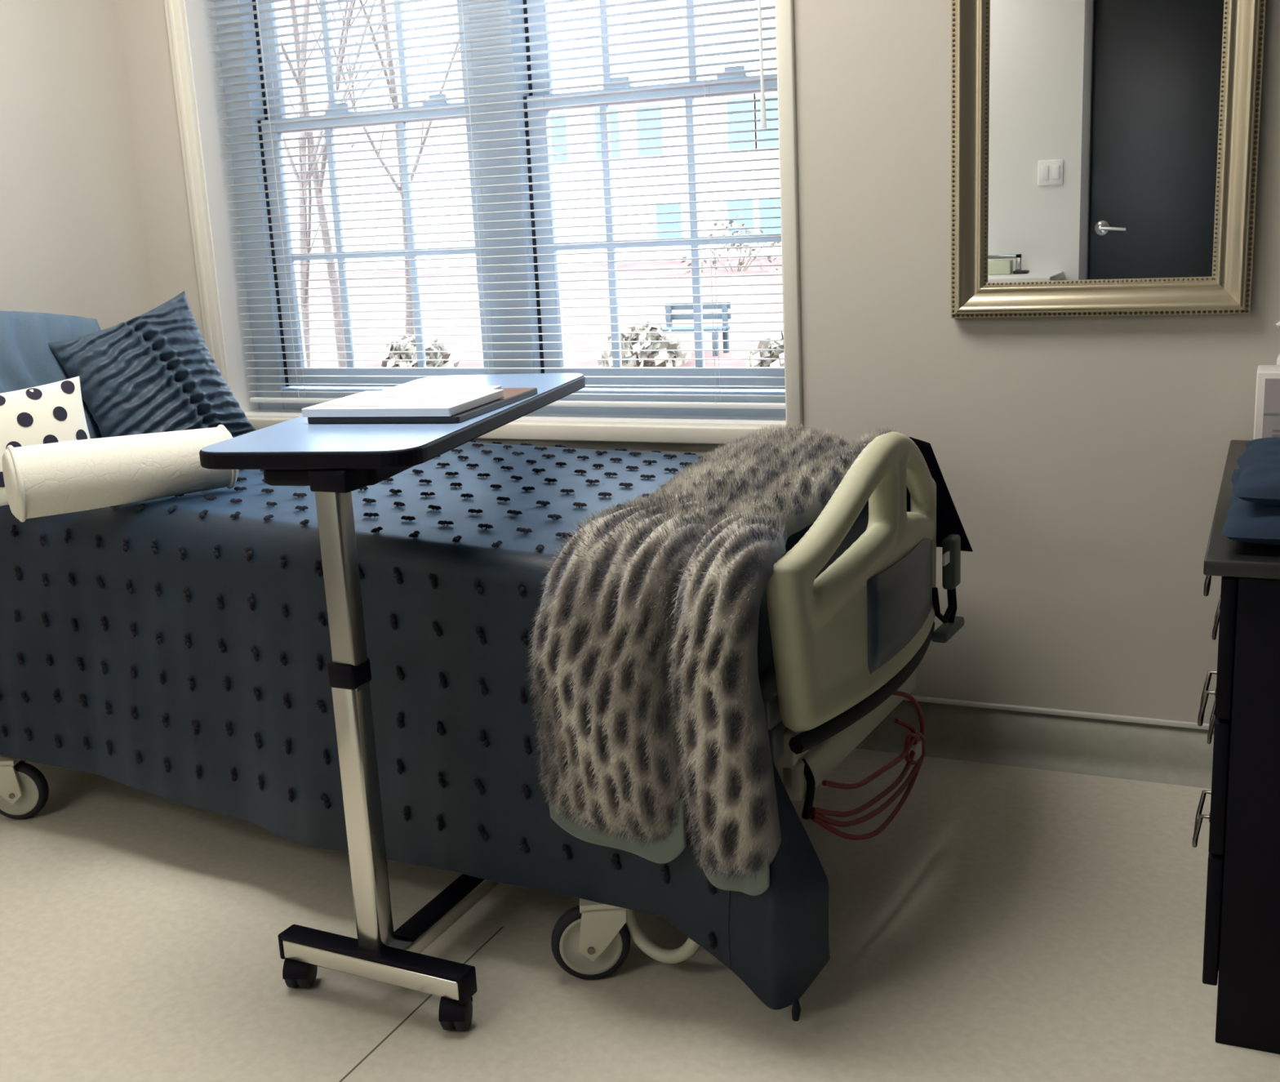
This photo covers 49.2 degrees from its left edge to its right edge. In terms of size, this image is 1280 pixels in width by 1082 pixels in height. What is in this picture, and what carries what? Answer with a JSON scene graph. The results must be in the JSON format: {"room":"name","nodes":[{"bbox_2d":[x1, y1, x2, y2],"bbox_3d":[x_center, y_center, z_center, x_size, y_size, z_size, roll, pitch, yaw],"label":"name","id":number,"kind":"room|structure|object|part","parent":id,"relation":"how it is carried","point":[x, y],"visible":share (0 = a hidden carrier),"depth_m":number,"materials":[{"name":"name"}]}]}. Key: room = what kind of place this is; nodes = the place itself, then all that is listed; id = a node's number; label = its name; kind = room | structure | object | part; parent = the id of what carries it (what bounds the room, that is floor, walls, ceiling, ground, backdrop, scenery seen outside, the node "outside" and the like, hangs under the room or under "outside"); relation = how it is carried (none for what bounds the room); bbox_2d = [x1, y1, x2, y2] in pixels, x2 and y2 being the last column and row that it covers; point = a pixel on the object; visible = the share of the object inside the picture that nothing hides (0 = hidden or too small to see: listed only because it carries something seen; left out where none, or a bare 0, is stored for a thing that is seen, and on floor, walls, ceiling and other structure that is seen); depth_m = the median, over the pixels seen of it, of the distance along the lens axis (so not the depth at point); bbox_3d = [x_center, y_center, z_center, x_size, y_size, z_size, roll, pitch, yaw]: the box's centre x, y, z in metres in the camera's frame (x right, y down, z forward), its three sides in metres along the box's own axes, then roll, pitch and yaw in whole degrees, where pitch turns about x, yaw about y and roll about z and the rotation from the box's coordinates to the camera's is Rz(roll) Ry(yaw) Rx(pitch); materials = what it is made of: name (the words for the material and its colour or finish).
{"room":"care facility","nodes":[
{"label":"care facility","id":0,"kind":"room"},
{"bbox_2d":[0,0,155,329],"bbox_3d":[-2.300,-0.329,1.779,0.200,2.650,4.810,3,15,24],"label":"wall","id":1,"kind":"structure","parent":0,"point":[73,242],"depth_m":3.44,"materials":[{"name":"beige paint"}]},
{"bbox_2d":[0,747,1279,1081],"bbox_3d":[-0.684,0.997,1.373,3.210,0.101,4.410,3,15,24],"label":"floor","id":2,"kind":"structure","parent":0,"point":[1007,923],"depth_m":2.29,"materials":[{"name":"tile"}]},
{"bbox_2d":[199,373,585,1031],"bbox_3d":[-0.342,0.197,2.542,0.560,0.886,0.978,3,15,24],"label":"table","id":3,"kind":"object","parent":2,"relation":"on","point":[335,460],"visible":0.75,"depth_m":2.13,"materials":[{"name":"black plastic"}]},
{"bbox_3d":[-0.443,0.064,2.079,0.041,0.328,0.040,3,15,24],"label":"post","id":4,"kind":"part","parent":3,"relation":"part of","materials":[{"name":"silver metal"}]},
{"bbox_3d":[-0.428,0.420,2.164,0.044,0.455,0.044,3,15,24],"label":"post","id":5,"kind":"part","parent":3,"relation":"part of","materials":[{"name":"silver metal"}]},
{"bbox_2d":[307,387,537,423],"bbox_3d":[-0.368,-0.237,2.428,0.274,0.011,0.351,1,14,17],"label":"folder","id":6,"kind":"object","parent":3,"relation":"on","point":[511,395],"visible":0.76,"depth_m":2.29,"materials":[{"name":"black plastic"}]},
{"bbox_2d":[301,389,503,417],"bbox_3d":[-0.397,-0.234,2.366,0.268,0.014,0.225,1,14,17],"label":"magazine","id":7,"kind":"object","parent":6,"relation":"on","point":[440,402],"visible":1,"depth_m":2.31,"materials":[{"name":"white paper"}]},
{"bbox_2d":[317,391,482,407],"bbox_3d":[-0.405,-0.239,2.361,0.224,0.001,0.198,3,15,24],"label":"book","id":8,"kind":"object","parent":7,"relation":"on","point":[370,398],"depth_m":2.36,"materials":[{"name":"white paper"}]},
{"bbox_2d":[400,385,501,390],"bbox_3d":[-0.357,-0.271,2.535,0.185,0.004,0.115,0,14,13],"label":"leaflet","id":9,"kind":"object","parent":6,"relation":"on","point":[489,387],"visible":0.27,"depth_m":2.57,"materials":[{"name":"white paper"}]},
{"bbox_3d":[-0.231,0.553,2.571,0.041,0.009,0.740,3,15,24],"label":"leg","id":10,"kind":"part","parent":3,"relation":"part of","materials":[{"name":"black plastic"}]},
{"bbox_3d":[-0.238,0.576,2.558,0.040,0.032,0.780,3,15,24],"label":"leg","id":11,"kind":"part","parent":3,"relation":"part of","materials":[{"name":"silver metal"}]},
{"bbox_2d":[0,431,936,979],"bbox_3d":[-0.494,0.147,2.890,2.160,0.840,0.994,5,15,29],"label":"hospital bed","id":12,"kind":"object","parent":2,"relation":"on","point":[846,623],"visible":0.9,"depth_m":2.22,"materials":[{"name":"beige plastic"}]},
{"bbox_2d":[0,433,909,1021],"bbox_3d":[-0.438,0.194,2.881,2.074,0.680,1.001,4,15,29],"label":"coverlet","id":13,"kind":"object","parent":12,"relation":"on","point":[176,648],"visible":0.59,"depth_m":2.47,"materials":[{"name":"fabric"}]},
{"bbox_2d":[0,376,90,506],"bbox_3d":[-1.239,-0.179,2.764,0.341,0.256,0.107,-15,18,-41],"label":"cushion","id":14,"kind":"object","parent":13,"relation":"on","point":[51,412],"visible":0.48,"depth_m":2.77,"materials":[{"name":"white fabric"}]},
{"bbox_2d":[0,311,102,438],"bbox_3d":[-1.404,-0.341,3.124,0.170,0.360,0.553,6,16,33],"label":"pillow","id":15,"kind":"object","parent":13,"relation":"on","point":[27,360],"visible":0.27,"depth_m":3.14,"materials":[{"name":"blue fabric"}]},
{"bbox_2d":[2,424,238,522],"bbox_3d":[-0.993,-0.137,2.689,0.413,0.145,0.145,-11,15,-30],"label":"bolster","id":16,"kind":"object","parent":13,"relation":"on","point":[46,479],"visible":0.84,"depth_m":2.63,"materials":[{"name":"white fabric"}]},
{"bbox_2d":[48,290,256,437],"bbox_3d":[-1.144,-0.393,3.282,0.282,0.365,0.343,3,15,24],"label":"pillow","id":17,"kind":"object","parent":13,"relation":"on","point":[154,371],"visible":0.79,"depth_m":3.22,"materials":[{"name":"blue fabric"}]},
{"bbox_2d":[524,421,901,895],"bbox_3d":[0.196,0.132,2.457,0.455,0.562,1.028,3,15,24],"label":"throw blanket","id":18,"kind":"object","parent":13,"relation":"on","point":[651,718],"visible":0.95,"depth_m":2.07,"materials":[{"name":"fur"}]},
{"bbox_3d":[-0.486,0.242,2.950,1.990,0.315,0.860,4,15,29],"label":"bed frame","id":19,"kind":"part","parent":12,"relation":"part of","materials":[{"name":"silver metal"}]},
{"bbox_3d":[-0.500,0.002,2.906,1.955,0.175,0.780,4,15,29],"label":"mattress","id":20,"kind":"part","parent":12,"relation":"part of","materials":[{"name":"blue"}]},
{"bbox_3d":[0.393,0.024,2.337,0.095,0.414,0.727,4,15,29],"label":"footboard","id":21,"kind":"part","parent":12,"relation":"part of","materials":[{"name":"beige plastic"}]},
{"bbox_2d":[801,689,925,839],"bbox_3d":[0.394,0.383,2.382,0.052,0.232,0.474,6,16,33],"label":"cable","id":22,"kind":"object","parent":12,"relation":"hanging from","point":[913,753],"visible":0.98,"depth_m":2.39,"materials":[{"name":"red plastic"}]},
{"bbox_3d":[0.459,0.104,2.409,0.023,0.180,0.411,3,15,25],"label":"inset panel","id":23,"kind":"part","parent":12,"relation":"part of","materials":[{"name":"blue plastic"}]},
{"bbox_2d":[908,436,973,565],"bbox_3d":[0.562,-0.082,2.649,0.091,0.239,0.159,6,16,32],"label":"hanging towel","id":24,"kind":"object","parent":12,"relation":"hanging from","point":[948,522],"visible":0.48,"depth_m":2.68,"materials":[{"name":"black fabric"}]},
{"bbox_2d":[931,533,964,643],"bbox_3d":[0.585,0.086,2.654,0.030,0.190,0.126,4,15,29],"label":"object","id":25,"kind":"object","parent":12,"relation":"hanging from","point":[952,624],"visible":0.98,"depth_m":2.64,"materials":[{"name":"grey plastic"}]},
{"bbox_3d":[0.580,0.122,2.650,0.018,0.089,0.099,7,16,35],"label":"cord","id":26,"kind":"part","parent":25,"relation":"part of","materials":[{"name":"black plastic"}]},
{"bbox_2d":[1191,440,1279,1053],"bbox_3d":[1.197,0.276,2.251,0.534,0.716,0.964,3,15,24],"label":"dresser","id":27,"kind":"object","parent":2,"relation":"on","point":[1242,934],"visible":0.88,"depth_m":1.92,"materials":[{"name":"black wood"}]},
{"bbox_3d":[0.881,0.435,2.184,0.030,0.071,0.114,3,15,24],"label":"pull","id":28,"kind":"part","parent":27,"relation":"part of","materials":[{"name":"silver metal"}]},
{"bbox_3d":[0.862,0.042,2.091,0.030,0.071,0.114,3,15,24],"label":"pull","id":29,"kind":"part","parent":27,"relation":"part of","materials":[{"name":"silver metal"}]},
{"bbox_3d":[0.872,0.241,2.138,0.030,0.071,0.114,3,15,24],"label":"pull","id":30,"kind":"part","parent":27,"relation":"part of","materials":[{"name":"silver metal"}]},
{"bbox_3d":[1.066,0.332,2.581,0.030,0.071,0.114,3,15,24],"label":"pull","id":31,"kind":"part","parent":27,"relation":"part of","materials":[{"name":"silver metal"}]},
{"bbox_3d":[0.999,0.431,2.383,0.020,0.197,0.936,3,15,24],"label":"drawer","id":32,"kind":"part","parent":27,"relation":"part of","materials":[{"name":"black wood"}]},
{"bbox_3d":[1.056,0.138,2.535,0.030,0.071,0.114,3,15,24],"label":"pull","id":33,"kind":"part","parent":27,"relation":"part of","materials":[{"name":"silver metal"}]},
{"bbox_3d":[0.989,0.235,2.337,0.020,0.195,0.936,3,15,24],"label":"drawer","id":34,"kind":"part","parent":27,"relation":"part of","materials":[{"name":"black wood"}]},
{"bbox_3d":[0.979,0.039,2.291,0.020,0.200,0.936,3,15,24],"label":"drawer","id":35,"kind":"part","parent":27,"relation":"part of","materials":[{"name":"black wood"}]},
{"bbox_2d":[1221,437,1279,545],"bbox_3d":[1.056,-0.076,2.006,0.391,0.089,0.509,3,15,24],"label":"folded cloth","id":36,"kind":"object","parent":27,"relation":"on","point":[1253,514],"visible":1,"depth_m":1.93,"materials":[{"name":"blue fabric"}]},
{"bbox_2d":[1253,364,1279,439],"bbox_3d":[1.211,-0.230,2.492,0.210,0.155,0.101,3,15,24],"label":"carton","id":37,"kind":"object","parent":27,"relation":"on","point":[1267,408],"visible":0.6,"depth_m":2.48,"materials":[{"name":"white cardboard"}]},
{"bbox_3d":[1.191,-0.219,2.448,0.182,0.131,0.002,3,15,24],"label":"printed panel","id":38,"kind":"part","parent":37,"relation":"part of","materials":[{"name":"grey"}]},
{"bbox_2d":[1275,321,1279,364],"bbox_3d":[1.215,-0.293,2.582,0.074,0.234,0.074,-11,16,-32],"label":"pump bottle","id":39,"kind":"object","parent":27,"relation":"on","point":[1277,324],"visible":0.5,"depth_m":2.57,"materials":[{"name":"white plastic"}]},
{"bbox_2d":[1276,353,1279,364],"bbox_3d":[1.216,-0.276,2.586,0.074,0.200,0.074,3,15,24],"label":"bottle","id":40,"kind":"object","parent":39,"relation":"on","point":[1278,357],"depth_m":2.58,"materials":[{"name":"white"}]},
{"bbox_2d":[115,0,1279,723],"bbox_3d":[0.197,-0.770,3.117,3.210,2.650,0.200,3,15,24],"label":"wall","id":41,"kind":"structure","parent":0,"point":[1082,460],"depth_m":2.88,"materials":[{"name":"beige paint"}]},
{"bbox_2d":[164,0,803,444],"bbox_3d":[-0.424,-0.967,3.232,1.634,1.478,0.023,3,15,24],"label":"trim","id":42,"kind":"structure","parent":41,"relation":"attached to","point":[174,9],"depth_m":3.23,"materials":[{"name":"white paint"}]},
{"bbox_2d":[182,0,786,426],"bbox_3d":[-0.373,-0.991,3.322,1.550,1.398,0.194,3,15,24],"label":"window","id":43,"kind":"structure","parent":41,"relation":"in","point":[218,197],"depth_m":3.42,"materials":[{"name":"white paint"}]},
{"bbox_3d":[-0.670,-1.355,3.453,0.676,0.632,0.030,3,15,24],"label":"sash","id":44,"kind":"part","parent":43,"relation":"part of","materials":[{"name":"white plastic"}]},
{"bbox_3d":[-0.651,-0.739,3.570,0.676,0.690,0.030,3,15,24],"label":"sash","id":45,"kind":"part","parent":43,"relation":"part of","materials":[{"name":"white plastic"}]},
{"bbox_2d":[204,0,785,408],"bbox_3d":[-0.387,-0.990,3.270,1.508,1.354,0.055,3,15,24],"label":"window blind","id":46,"kind":"object","parent":43,"relation":"attached to","point":[627,403],"visible":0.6,"depth_m":3.30,"materials":[{"name":"white plastic"}]},
{"bbox_3d":[-0.919,-1.010,3.522,0.001,1.308,0.028,3,15,24],"label":"ladder cord","id":47,"kind":"part","parent":46,"relation":"part of","materials":[{"name":"fabric"}]},
{"bbox_3d":[-0.391,-0.981,3.284,0.001,1.308,0.028,3,15,24],"label":"ladder cord","id":48,"kind":"part","parent":46,"relation":"part of","materials":[{"name":"white fabric"}]},
{"bbox_3d":[-0.350,-0.341,3.432,1.508,0.013,0.027,3,15,24],"label":"rail","id":49,"kind":"part","parent":46,"relation":"part of","materials":[{"name":"white"}]},
{"bbox_3d":[0.147,-0.951,3.043,0.001,1.308,0.028,3,15,24],"label":"ladder cord","id":50,"kind":"part","parent":46,"relation":"part of","materials":[{"name":"white fabric"}]},
{"bbox_3d":[0.036,-1.316,3.135,0.658,0.632,0.030,3,15,24],"label":"sash","id":51,"kind":"part","parent":43,"relation":"part of","materials":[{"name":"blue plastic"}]},
{"bbox_3d":[0.054,-0.700,3.253,0.658,0.690,0.030,3,15,24],"label":"sash","id":52,"kind":"part","parent":43,"relation":"part of","materials":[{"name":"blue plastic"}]},
{"bbox_2d":[855,694,1214,788],"bbox_3d":[0.206,0.386,3.280,3.210,0.128,0.034,3,15,24],"label":"baseboard","id":53,"kind":"structure","parent":41,"relation":"attached to","point":[1165,751],"depth_m":2.98,"materials":[{"name":"plastic"}]},
{"bbox_2d":[951,0,1266,318],"bbox_3d":[0.869,-0.900,2.636,0.561,0.943,0.038,3,15,24],"label":"wall mirror","id":54,"kind":"object","parent":41,"relation":"attached to","point":[1104,153],"visible":1,"depth_m":2.68,"materials":[{"name":"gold metal"}]},
{"bbox_2d":[987,0,1224,282],"bbox_3d":[0.875,-0.903,2.649,0.429,0.811,0.004,3,15,24],"label":"mirror glass","id":55,"kind":"object","parent":54,"relation":"attached to","point":[1106,117],"depth_m":2.67,"materials":[{"name":"white"}]},
{"label":"outside","id":56,"kind":"structure","parent":0,"visible":0},
{"bbox_2d":[297,256,783,367],"bbox_3d":[15.307,-9.721,45.085,110.000,0.343,90.000,3,15,24],"label":"ground","id":57,"kind":"structure","parent":56,"point":[672,264],"depth_m":25.73,"materials":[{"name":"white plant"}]},
{"bbox_2d":[283,0,411,367],"bbox_3d":[-3.052,-4.983,12.141,2.565,7.936,3.259,-1,13,10],"label":"bare tree","id":58,"kind":"object","parent":57,"relation":"on","point":[306,10],"visible":0.39,"depth_m":12.30,"materials":[{"name":"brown plant"}]},
{"bbox_2d":[280,0,442,367],"bbox_3d":[-3.734,-5.793,13.332,4.445,9.029,2.958,-11,15,-31],"label":"bare tree","id":59,"kind":"object","parent":57,"relation":"on","point":[339,340],"visible":0.51,"depth_m":14.74,"materials":[{"name":"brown plant"}]},
{"bbox_2d":[288,0,460,337],"bbox_3d":[-2.542,-6.683,16.328,4.350,9.280,2.327,-6,14,-14],"label":"bare tree","id":60,"kind":"object","parent":57,"relation":"on","point":[409,314],"visible":0.43,"depth_m":17.21,"materials":[{"name":"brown plant"}]},
{"bbox_2d":[377,333,459,367],"bbox_3d":[-2.673,-2.127,16.267,1.034,0.574,0.942,3,15,24],"label":"bush","id":61,"kind":"object","parent":57,"relation":"on","point":[406,339],"visible":0.56,"depth_m":16.15,"materials":[{"name":"white plant"}]},
{"bbox_2d":[280,0,781,273],"bbox_3d":[-4.487,-14.297,49.330,43.200,8.750,11.200,3,15,24],"label":"neighbouring building","id":62,"kind":"structure","parent":57,"relation":"on","point":[768,23],"depth_m":42.95,"materials":[{"name":"white"}]},
{"bbox_3d":[-2.628,-12.456,43.188,0.800,1.440,0.030,3,15,24],"label":"pane","id":63,"kind":"part","parent":62,"relation":"part of","materials":[{"name":"blue"}]},
{"bbox_3d":[-0.989,-12.365,42.451,0.800,1.440,0.030,3,15,24],"label":"pane","id":64,"kind":"part","parent":62,"relation":"part of","materials":[{"name":"blue"}]},
{"bbox_3d":[0.287,-12.294,41.878,0.800,1.440,0.030,3,15,24],"label":"pane","id":65,"kind":"part","parent":62,"relation":"part of","materials":[{"name":"blue"}]},
{"bbox_3d":[0.874,-9.668,42.286,0.800,1.090,0.030,3,15,24],"label":"pane","id":66,"kind":"part","parent":62,"relation":"part of","materials":[{"name":"blue glass"}]},
{"bbox_3d":[2.929,-12.148,40.691,0.800,1.440,0.030,3,15,24],"label":"pane","id":67,"kind":"part","parent":62,"relation":"part of","materials":[{"name":"blue"}]},
{"bbox_3d":[2.969,-9.552,41.344,0.800,1.090,0.030,3,15,24],"label":"pane","id":68,"kind":"part","parent":62,"relation":"part of","materials":[{"name":"blue glass"}]},
{"bbox_3d":[3.749,-12.102,40.322,0.800,1.440,0.030,3,15,24],"label":"pane","id":69,"kind":"part","parent":62,"relation":"part of","materials":[{"name":"blue"}]},
{"bbox_3d":[3.880,-9.502,40.935,0.800,1.090,0.030,3,15,24],"label":"pane","id":70,"kind":"part","parent":62,"relation":"part of","materials":[{"name":"blue"}]},
{"bbox_2d":[597,320,690,367],"bbox_3d":[0.015,-2.203,15.909,1.059,0.621,1.040,-5,13,-8],"label":"bush","id":71,"kind":"object","parent":57,"relation":"on","point":[638,327],"visible":0.68,"depth_m":15.77,"materials":[{"name":"white plant"}]},
{"bbox_2d":[661,302,731,355],"bbox_3d":[0.628,-2.494,16.788,0.850,0.700,0.430,3,15,24],"label":"garden bench","id":72,"kind":"object","parent":57,"relation":"on","point":[668,318],"visible":0.44,"depth_m":16.79,"materials":[{"name":"grey wood"}]},
{"bbox_3d":[0.363,-2.550,17.083,0.060,0.700,0.060,3,15,24],"label":"leg","id":73,"kind":"part","parent":72,"relation":"part of","materials":[{"name":"grey wood"}]},
{"bbox_3d":[0.618,-2.538,16.759,0.850,0.040,0.370,3,15,24],"label":"seat","id":74,"kind":"part","parent":72,"relation":"part of","materials":[{"name":"grey wood"}]},
{"bbox_3d":[0.698,-2.783,16.908,0.850,0.200,0.030,3,15,24],"label":"backrest","id":75,"kind":"part","parent":72,"relation":"part of","materials":[{"name":"grey wood"}]},
{"bbox_3d":[0.893,-2.278,16.512,0.060,0.380,0.060,3,15,24],"label":"leg","id":76,"kind":"part","parent":72,"relation":"part of","materials":[{"name":"grey wood"}]},
{"bbox_3d":[1.028,-2.513,16.785,0.060,0.700,0.060,3,15,24],"label":"leg","id":77,"kind":"part","parent":72,"relation":"part of","materials":[{"name":"grey wood"}]},
{"bbox_2d":[680,213,781,275],"bbox_3d":[2.341,-7.218,34.460,3.021,1.649,2.778,3,15,24],"label":"bush","id":78,"kind":"object","parent":57,"relation":"on","point":[731,223],"visible":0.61,"depth_m":34.27,"materials":[{"name":"white plant"}]},
{"bbox_2d":[746,331,784,367],"bbox_3d":[1.520,-1.887,14.247,0.918,0.616,0.874,-4,13,-4],"label":"bush","id":79,"kind":"object","parent":57,"relation":"on","point":[779,335],"visible":0.31,"depth_m":14.08,"materials":[{"name":"white plant"}]}
]}

